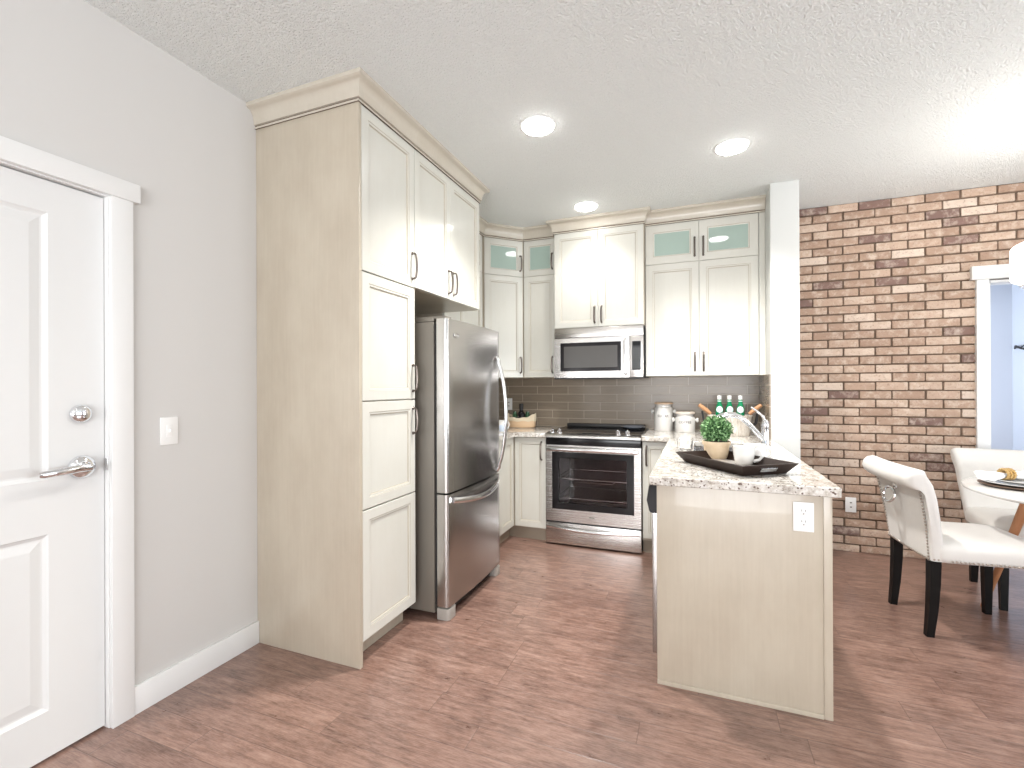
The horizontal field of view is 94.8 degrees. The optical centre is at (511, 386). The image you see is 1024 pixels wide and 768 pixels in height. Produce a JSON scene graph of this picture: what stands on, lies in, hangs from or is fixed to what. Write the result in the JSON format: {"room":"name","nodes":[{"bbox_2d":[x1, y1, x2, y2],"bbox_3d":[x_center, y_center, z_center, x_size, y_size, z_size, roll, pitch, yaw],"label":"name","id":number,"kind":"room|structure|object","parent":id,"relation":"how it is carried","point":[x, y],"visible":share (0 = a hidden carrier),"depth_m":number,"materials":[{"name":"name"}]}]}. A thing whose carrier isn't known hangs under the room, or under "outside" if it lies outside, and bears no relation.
{"room":"kitchen","nodes":[
{"label":"kitchen","id":0,"kind":"room"},
{"bbox_2d":[0,0,257,684],"bbox_3d":[-1.847,-0.058,1.205,0.140,2.722,8.090,0,0,21],"label":"wall","id":1,"kind":"structure","parent":0,"point":[78,85],"depth_m":2.02,"materials":[{"name":"grey paint"}]},
{"bbox_2d":[0,166,107,767],"bbox_3d":[-1.723,0.287,1.355,0.101,2.013,0.952,0,0,21],"label":"door","id":2,"kind":"structure","parent":1,"relation":"in","point":[53,463],"depth_m":1.65,"materials":[{"name":"white wood"}]},
{"bbox_2d":[0,135,140,728],"bbox_3d":[-1.752,0.251,1.357,0.124,2.105,1.172,0,0,21],"label":"trim","id":3,"kind":"structure","parent":1,"relation":"attached to","point":[119,196],"depth_m":1.80,"materials":[{"name":"white wood"}]},
{"bbox_2d":[160,417,177,444],"bbox_3d":[-1.450,0.188,1.996,0.017,0.116,0.072,0,0,21],"label":"light switch","id":4,"kind":"object","parent":1,"relation":"attached to","point":[168,425],"visible":1,"depth_m":1.99,"materials":[{"name":"white plastic"}]},
{"bbox_2d":[135,621,258,714],"bbox_3d":[-1.395,1.247,2.128,0.015,0.112,0.572,0,0,21],"label":"baseboard","id":5,"kind":"structure","parent":1,"relation":"attached to","point":[152,690],"depth_m":2.08,"materials":[{"name":"white wood"}]},
{"bbox_2d":[411,127,489,314],"bbox_3d":[-0.648,-0.983,3.114,0.700,0.876,0.890,0,0,21],"label":"upper cabinet","id":6,"kind":"object","parent":1,"relation":"attached to","point":[447,196],"visible":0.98,"depth_m":2.93,"materials":[{"name":"beige wood"}]},
{"bbox_2d":[415,216,487,326],"bbox_3d":[-0.513,-0.750,3.849,0.412,1.342,0.686,0,0,21],"label":"upper cabinet","id":7,"kind":"object","parent":1,"relation":"attached to","point":[471,317],"visible":0.21,"depth_m":3.98,"materials":[{"name":"beige wood"}]},
{"bbox_2d":[481,222,523,378],"bbox_3d":[-0.161,-0.750,4.398,0.665,1.342,0.669,0,0,21],"label":"upper cabinet","id":8,"kind":"object","parent":1,"relation":"attached to","point":[502,245],"visible":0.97,"depth_m":4.21,"materials":[{"name":"beige wood"}]},
{"bbox_2d":[30,536,1023,767],"bbox_3d":[1.671,1.349,0.955,7.600,0.120,11.400,0,0,21],"label":"floor","id":9,"kind":"structure","parent":0,"point":[550,661],"depth_m":1.96,"materials":[{"name":"brown wood"}]},
{"bbox_2d":[246,67,422,668],"bbox_3d":[-0.902,-0.060,2.459,0.700,2.722,0.516,0,0,21],"label":"pantry cabinet","id":10,"kind":"object","parent":9,"relation":"on","point":[336,559],"visible":1,"depth_m":2.29,"materials":[{"name":"beige wood"}]},
{"bbox_2d":[408,316,507,620],"bbox_3d":[-0.541,0.453,3.065,0.866,1.694,0.739,0,0,21],"label":"refrigerator","id":11,"kind":"object","parent":9,"relation":"on","point":[458,463],"visible":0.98,"depth_m":2.68,"materials":[{"name":"grey metal"}]},
{"bbox_2d":[498,437,545,542],"bbox_3d":[-0.150,0.862,4.064,0.916,0.875,1.284,0,0,21],"label":"base cabinet","id":12,"kind":"object","parent":9,"relation":"on","point":[522,472],"visible":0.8,"depth_m":3.97,"materials":[{"name":"beige wood"}]},
{"bbox_2d":[499,426,560,440],"bbox_3d":[-0.157,0.405,4.051,0.918,0.038,1.314,0,0,21],"label":"countertop","id":13,"kind":"structure","parent":12,"relation":"on","point":[537,431],"depth_m":3.98,"materials":[{"name":"stone"}]},
{"bbox_2d":[499,420,509,432],"bbox_3d":[-0.085,0.335,3.968,0.092,0.100,0.105,0,0,39],"label":"pitcher","id":14,"kind":"object","parent":13,"relation":"on","point":[501,422],"visible":0.49,"depth_m":3.92,"materials":[{"name":"white ceramic"}]},
{"bbox_2d":[508,413,535,427],"bbox_3d":[0.084,0.317,4.486,0.307,0.135,0.184,0,0,21],"label":"bread basket","id":15,"kind":"object","parent":13,"relation":"on","point":[524,422],"visible":0.8,"depth_m":4.40,"materials":[{"name":"brown wood"}]},
{"bbox_2d":[512,411,516,417],"bbox_3d":[0.028,0.304,4.508,0.048,0.136,0.048,0,0,21],"label":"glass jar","id":16,"kind":"object","parent":15,"relation":"in","point":[514,414],"visible":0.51,"depth_m":4.49,"materials":[{"name":"green"}]},
{"bbox_2d":[518,404,524,417],"bbox_3d":[0.088,0.267,4.484,0.072,0.210,0.072,0,0,21],"label":"oil bottle","id":17,"kind":"object","parent":15,"relation":"in","point":[521,413],"visible":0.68,"depth_m":4.46,"materials":[{"name":"black glass"}]},
{"bbox_2d":[508,413,535,421],"bbox_3d":[0.084,0.289,4.486,0.307,0.079,0.184,0,0,21],"label":"drape","id":18,"kind":"object","parent":15,"relation":"hanging from","point":[532,418],"depth_m":4.40,"materials":[{"name":"beige fabric"}]},
{"bbox_2d":[545,423,648,552],"bbox_3d":[0.742,0.812,4.021,0.765,0.945,0.704,0,0,21],"label":"range","id":19,"kind":"object","parent":9,"relation":"on","point":[594,470],"visible":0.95,"depth_m":3.75,"materials":[{"name":"silver metal"}]},
{"bbox_2d":[546,444,641,529],"bbox_3d":[0.726,0.787,3.982,0.765,0.622,0.618,0,0,21],"label":"oven","id":20,"kind":"object","parent":19,"relation":"in","point":[588,485],"depth_m":3.74,"materials":[{"name":"silver metal"}]},
{"bbox_2d":[554,426,648,434],"bbox_3d":[0.765,0.386,4.086,0.765,0.022,0.554,0,0,21],"label":"cooktop","id":21,"kind":"object","parent":19,"relation":"in","point":[574,429],"depth_m":4.03,"materials":[{"name":"black glass"}]},
{"bbox_2d":[621,425,644,429],"bbox_3d":[1.050,0.359,4.079,0.210,0.028,0.210,0,0,21],"label":"spoon rest","id":22,"kind":"object","parent":19,"relation":"on","point":[629,427],"visible":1,"depth_m":4.02,"materials":[{"name":"black glass"}]},
{"bbox_2d":[647,485,656,652],"bbox_3d":[1.002,0.857,2.267,0.620,0.871,0.612,0,0,21],"label":"dishwasher","id":23,"kind":"object","parent":9,"relation":"on","point":[652,490],"visible":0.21,"depth_m":2.08,"materials":[{"name":"silver"}]},
{"bbox_2d":[642,441,666,552],"bbox_3d":[1.218,0.857,3.862,0.228,0.875,0.660,0,0,21],"label":"base cabinet","id":24,"kind":"object","parent":9,"relation":"on","point":[651,451],"visible":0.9,"depth_m":3.62,"materials":[{"name":"beige wood"}]},
{"bbox_2d":[657,485,832,720],"bbox_3d":[1.326,0.855,2.975,0.686,0.876,2.230,0,0,21],"label":"base cabinet","id":25,"kind":"object","parent":9,"relation":"on","point":[745,598],"visible":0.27,"depth_m":1.93,"materials":[{"name":"beige wood"}]},
{"bbox_2d":[641,429,841,497],"bbox_3d":[1.227,0.398,2.980,0.899,0.038,2.295,0,0,21],"label":"countertop","id":26,"kind":"structure","parent":25,"relation":"on","point":[670,469],"depth_m":2.00,"materials":[{"name":"stone"}]},
{"bbox_2d":[651,402,675,430],"bbox_3d":[1.317,0.258,4.090,0.157,0.243,0.177,0,0,-28],"label":"canister","id":27,"kind":"object","parent":26,"relation":"on","point":[663,412],"visible":0.98,"depth_m":4.03,"materials":[{"name":"white ceramic"}]},
{"bbox_2d":[677,438,692,450],"bbox_3d":[1.023,0.343,2.784,0.094,0.072,0.094,0,0,21],"label":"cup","id":28,"kind":"object","parent":26,"relation":"on","point":[683,444],"visible":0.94,"depth_m":2.75,"materials":[{"name":"white ceramic"}]},
{"bbox_2d":[672,411,698,432],"bbox_3d":[1.450,0.295,3.941,0.159,0.168,0.178,0,0,-28],"label":"canister","id":29,"kind":"object","parent":26,"relation":"on","point":[684,420],"visible":1,"depth_m":3.88,"materials":[{"name":"white ceramic"}]},
{"bbox_2d":[694,447,732,450],"bbox_3d":[1.330,0.510,2.932,0.401,0.184,0.606,0,0,21],"label":"sink","id":30,"kind":"object","parent":26,"relation":"in","point":[695,448],"visible":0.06,"depth_m":3.25,"materials":[{"name":"silver metal"}]},
{"bbox_2d":[698,403,761,435],"bbox_3d":[1.691,0.254,3.655,0.462,0.247,0.219,0,0,15],"label":"tub","id":31,"kind":"object","parent":26,"relation":"on","point":[740,429],"visible":0.41,"depth_m":3.56,"materials":[{"name":"white"}]},
{"bbox_2d":[715,395,723,414],"bbox_3d":[1.629,0.216,3.695,0.060,0.293,0.061,0,0,21],"label":"bottle","id":32,"kind":"object","parent":31,"relation":"in","point":[719,409],"visible":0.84,"depth_m":3.68,"materials":[{"name":"green glass"}]},
{"bbox_2d":[725,395,733,411],"bbox_3d":[1.700,0.216,3.678,0.060,0.293,0.061,0,0,13],"label":"bottle","id":33,"kind":"object","parent":31,"relation":"in","point":[729,408],"visible":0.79,"depth_m":3.66,"materials":[{"name":"green glass"}]},
{"bbox_2d":[736,395,744,415],"bbox_3d":[1.768,0.215,3.640,0.060,0.293,0.061,0,0,28],"label":"bottle","id":34,"kind":"object","parent":31,"relation":"in","point":[740,409],"visible":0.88,"depth_m":3.62,"materials":[{"name":"green glass"}]},
{"bbox_2d":[676,450,798,475],"bbox_3d":[1.033,0.355,2.210,0.290,0.048,0.467,0,0,-15],"label":"serving tray","id":35,"kind":"object","parent":26,"relation":"on","point":[766,466],"visible":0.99,"depth_m":2.10,"materials":[{"name":"brown wood"}]},
{"bbox_2d":[700,415,733,458],"bbox_3d":[1.063,0.257,2.444,0.168,0.223,0.164,0,0,21],"label":"potted topiary","id":36,"kind":"object","parent":35,"relation":"on","point":[717,430],"visible":0.99,"depth_m":2.40,"materials":[{"name":"plant"}]},
{"bbox_2d":[733,445,763,464],"bbox_3d":[1.109,0.326,2.227,0.098,0.086,0.121,0,0,-30],"label":"mug","id":37,"kind":"object","parent":35,"relation":"on","point":[743,454],"visible":1,"depth_m":2.20,"materials":[{"name":"white ceramic"}]},
{"bbox_2d":[744,443,773,457],"bbox_3d":[1.199,0.325,2.301,0.099,0.086,0.121,0,0,-43],"label":"mug","id":38,"kind":"object","parent":35,"relation":"on","point":[763,447],"visible":0.34,"depth_m":2.29,"materials":[{"name":"white ceramic"}]},
{"bbox_2d":[716,406,770,446],"bbox_3d":[1.479,0.252,3.014,0.317,0.252,0.060,0,0,15],"label":"faucet","id":39,"kind":"object","parent":26,"relation":"on","point":[763,436],"visible":0.86,"depth_m":2.98,"materials":[{"name":"silver metal"}]},
{"bbox_2d":[793,501,813,532],"bbox_3d":[1.145,0.512,1.849,0.072,0.116,0.010,0,0,21],"label":"wall outlet","id":40,"kind":"object","parent":25,"relation":"attached to","point":[803,512],"visible":1,"depth_m":1.85,"materials":[{"name":"white plastic"}]},
{"bbox_2d":[799,518,808,526],"bbox_3d":[1.144,0.533,1.846,0.033,0.033,0.003,0,0,21],"label":"socket","id":41,"kind":"object","parent":40,"relation":"attached to","point":[803,522],"depth_m":1.84,"materials":[{"name":"white plastic"}]},
{"bbox_2d":[799,507,808,515],"bbox_3d":[1.144,0.491,1.846,0.033,0.033,0.003,0,0,21],"label":"socket","id":42,"kind":"object","parent":40,"relation":"attached to","point":[803,511],"depth_m":1.85,"materials":[{"name":"white plastic"}]},
{"bbox_2d":[862,455,1023,637],"bbox_3d":[2.383,0.853,2.565,0.656,0.870,0.557,0,0,16],"label":"dining chair","id":43,"kind":"object","parent":9,"relation":"on","point":[910,503],"visible":1,"depth_m":2.44,"materials":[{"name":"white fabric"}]},
{"bbox_2d":[950,448,1023,610],"bbox_3d":[3.127,0.851,2.859,0.557,0.870,0.656,0,0,28],"label":"dining chair","id":44,"kind":"object","parent":9,"relation":"on","point":[978,508],"visible":0.6,"depth_m":3.06,"materials":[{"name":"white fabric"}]},
{"bbox_2d":[961,477,1023,605],"bbox_3d":[2.926,0.912,2.330,1.014,0.752,1.014,0,0,21],"label":"dining table","id":45,"kind":"object","parent":9,"relation":"on","point":[971,483],"visible":0.62,"depth_m":2.55,"materials":[{"name":"white wood"}]},
{"bbox_2d":[977,479,1023,490],"bbox_3d":[2.697,0.529,2.515,0.304,0.015,0.304,0,0,21],"label":"charger plate","id":46,"kind":"object","parent":45,"relation":"on","point":[978,480],"visible":0.49,"depth_m":2.49,"materials":[{"name":"brown"}]},
{"bbox_2d":[983,480,1023,487],"bbox_3d":[2.697,0.517,2.515,0.274,0.017,0.274,0,0,21],"label":"dinner plate","id":47,"kind":"object","parent":46,"relation":"on","point":[995,482],"visible":0.42,"depth_m":2.50,"materials":[{"name":"white ceramic"}]},
{"bbox_2d":[997,479,1023,484],"bbox_3d":[2.697,0.503,2.515,0.216,0.017,0.216,0,0,21],"label":"salad plate","id":48,"kind":"object","parent":47,"relation":"on","point":[1015,481],"visible":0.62,"depth_m":2.49,"materials":[{"name":"white ceramic"}]},
{"bbox_2d":[973,468,1023,481],"bbox_3d":[2.683,0.478,2.552,0.220,0.074,0.143,0,0,1],"label":"napkin","id":49,"kind":"object","parent":48,"relation":"on","point":[1002,473],"visible":1,"depth_m":2.53,"materials":[{"name":"white fabric"}]},
{"bbox_2d":[84,0,1023,226],"bbox_3d":[1.660,-1.493,0.958,7.600,0.120,11.400,0,0,21],"label":"ceiling","id":50,"kind":"structure","parent":0,"point":[852,101],"depth_m":2.19,"materials":[{"name":"white paint"}]},
{"bbox_2d":[520,115,555,135],"bbox_3d":[0.142,-1.414,2.568,0.196,0.022,0.196,0,0,21],"label":"recessed light","id":51,"kind":"object","parent":50,"relation":"in","point":[536,125],"visible":1,"depth_m":2.54,"materials":[{"name":"white"}]},
{"bbox_2d":[574,201,598,211],"bbox_3d":[0.584,-1.414,3.714,0.196,0.022,0.196,0,0,21],"label":"recessed light","id":52,"kind":"object","parent":50,"relation":"in","point":[584,206],"visible":1,"depth_m":3.67,"materials":[{"name":"white"}]},
{"bbox_2d":[714,138,749,154],"bbox_3d":[1.309,-1.418,2.800,0.196,0.022,0.196,0,0,21],"label":"recessed light","id":53,"kind":"object","parent":50,"relation":"in","point":[732,146],"visible":1,"depth_m":2.77,"materials":[{"name":"white"}]},
{"bbox_2d":[1009,242,1023,289],"bbox_3d":[2.918,-0.983,2.332,0.624,0.905,0.624,0,0,21],"label":"pendant lamp","id":54,"kind":"object","parent":50,"relation":"hanging from","point":[1016,254],"visible":1,"depth_m":2.46,"materials":[{"name":"white"}]},
{"bbox_2d":[702,440,730,458],"bbox_3d":[1.062,0.326,2.446,0.139,0.087,0.139,0,0,21],"label":"pot","id":55,"kind":"object","parent":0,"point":[716,449],"depth_m":2.39,"materials":[{"name":"ceramic"}]},
{"bbox_2d":[765,180,799,458],"bbox_3d":[2.020,-0.070,3.569,0.178,2.722,0.619,0,0,21],"label":"wall","id":56,"kind":"structure","parent":0,"point":[782,252],"depth_m":3.29,"materials":[{"name":"grey paint"}]},
{"bbox_2d":[759,374,770,439],"bbox_3d":[1.932,0.144,3.600,0.009,0.465,0.608,0,0,21],"label":"tiled wall","id":57,"kind":"structure","parent":56,"relation":"attached to","point":[764,380],"depth_m":3.51,"materials":[{"name":"grey tile"}]},
{"bbox_2d":[799,182,1023,558],"bbox_3d":[3.979,-0.078,3.201,3.740,2.723,0.110,0,0,21],"label":"brick wall","id":58,"kind":"structure","parent":0,"point":[887,294],"depth_m":3.58,"materials":[{"name":"brown brick"}]},
{"bbox_2d":[845,497,855,512],"bbox_3d":[2.638,0.920,3.663,0.072,0.116,0.008,0,0,21],"label":"wall outlet","id":59,"kind":"object","parent":58,"relation":"attached to","point":[850,502],"visible":1,"depth_m":3.66,"materials":[{"name":"white plastic"}]},
{"bbox_2d":[969,264,1011,448],"bbox_3d":[3.833,0.209,3.249,1.070,2.148,0.146,0,0,21],"label":"trim","id":60,"kind":"structure","parent":58,"relation":"attached to","point":[983,276],"depth_m":3.36,"materials":[{"name":"white wood"}]},
{"bbox_2d":[990,284,1012,449],"bbox_3d":[4.088,-0.077,5.108,2.070,2.722,0.100,0,0,21],"label":"wall","id":61,"kind":"structure","parent":0,"point":[1000,295],"depth_m":4.73,"materials":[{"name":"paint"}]},
{"bbox_2d":[1012,284,1023,449],"bbox_3d":[4.742,-0.081,3.889,0.120,2.722,1.690,0,0,21],"label":"wall","id":62,"kind":"structure","parent":0,"point":[1017,293],"depth_m":4.61,"materials":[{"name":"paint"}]},
{"bbox_3d":[0.957,-0.065,4.384,2.753,2.722,0.120,0,0,21],"label":"wall","id":63,"kind":"structure","parent":0,"visible":0},
{"bbox_2d":[523,224,554,377],"bbox_3d":[0.304,-0.752,4.351,0.314,1.342,0.416,0,0,21],"label":"upper cabinet","id":64,"kind":"object","parent":63,"relation":"attached to","point":[539,302],"visible":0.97,"depth_m":4.21,"materials":[{"name":"beige wood"}]},
{"bbox_2d":[546,206,650,328],"bbox_3d":[0.785,-0.962,4.116,0.865,0.926,0.502,0,0,21],"label":"upper cabinet","id":65,"kind":"object","parent":63,"relation":"attached to","point":[599,259],"visible":0.98,"depth_m":3.92,"materials":[{"name":"beige wood"}]},
{"bbox_2d":[554,325,648,378],"bbox_3d":[0.783,-0.279,4.099,0.740,0.432,0.514,0,0,21],"label":"microwave","id":66,"kind":"object","parent":63,"relation":"attached to","point":[611,352],"visible":0.99,"depth_m":3.90,"materials":[{"name":"silver metal"}]},
{"bbox_2d":[554,325,642,338],"bbox_3d":[0.712,-0.454,3.919,0.740,0.082,0.024,0,0,21],"label":"vent hood","id":67,"kind":"object","parent":66,"relation":"attached to","point":[630,331],"depth_m":3.89,"materials":[{"name":"silver metal"}]},
{"bbox_2d":[499,376,758,431],"bbox_3d":[0.852,0.149,4.356,2.573,0.465,0.009,0,0,21],"label":"wall tile","id":68,"kind":"structure","parent":63,"relation":"attached to","point":[555,402],"depth_m":4.30,"materials":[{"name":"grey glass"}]},
{"bbox_2d":[507,398,511,409],"bbox_3d":[-0.032,0.175,4.694,0.072,0.116,0.008,0,0,21],"label":"wall outlet","id":69,"kind":"object","parent":68,"relation":"attached to","point":[509,400],"visible":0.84,"depth_m":4.69,"materials":[{"name":"white plastic"}]},
{"bbox_2d":[645,195,765,376],"bbox_3d":[1.561,-0.758,3.857,0.879,1.342,0.416,0,0,21],"label":"upper cabinet","id":70,"kind":"object","parent":63,"relation":"attached to","point":[705,262],"visible":1,"depth_m":3.71,"materials":[{"name":"beige wood"}]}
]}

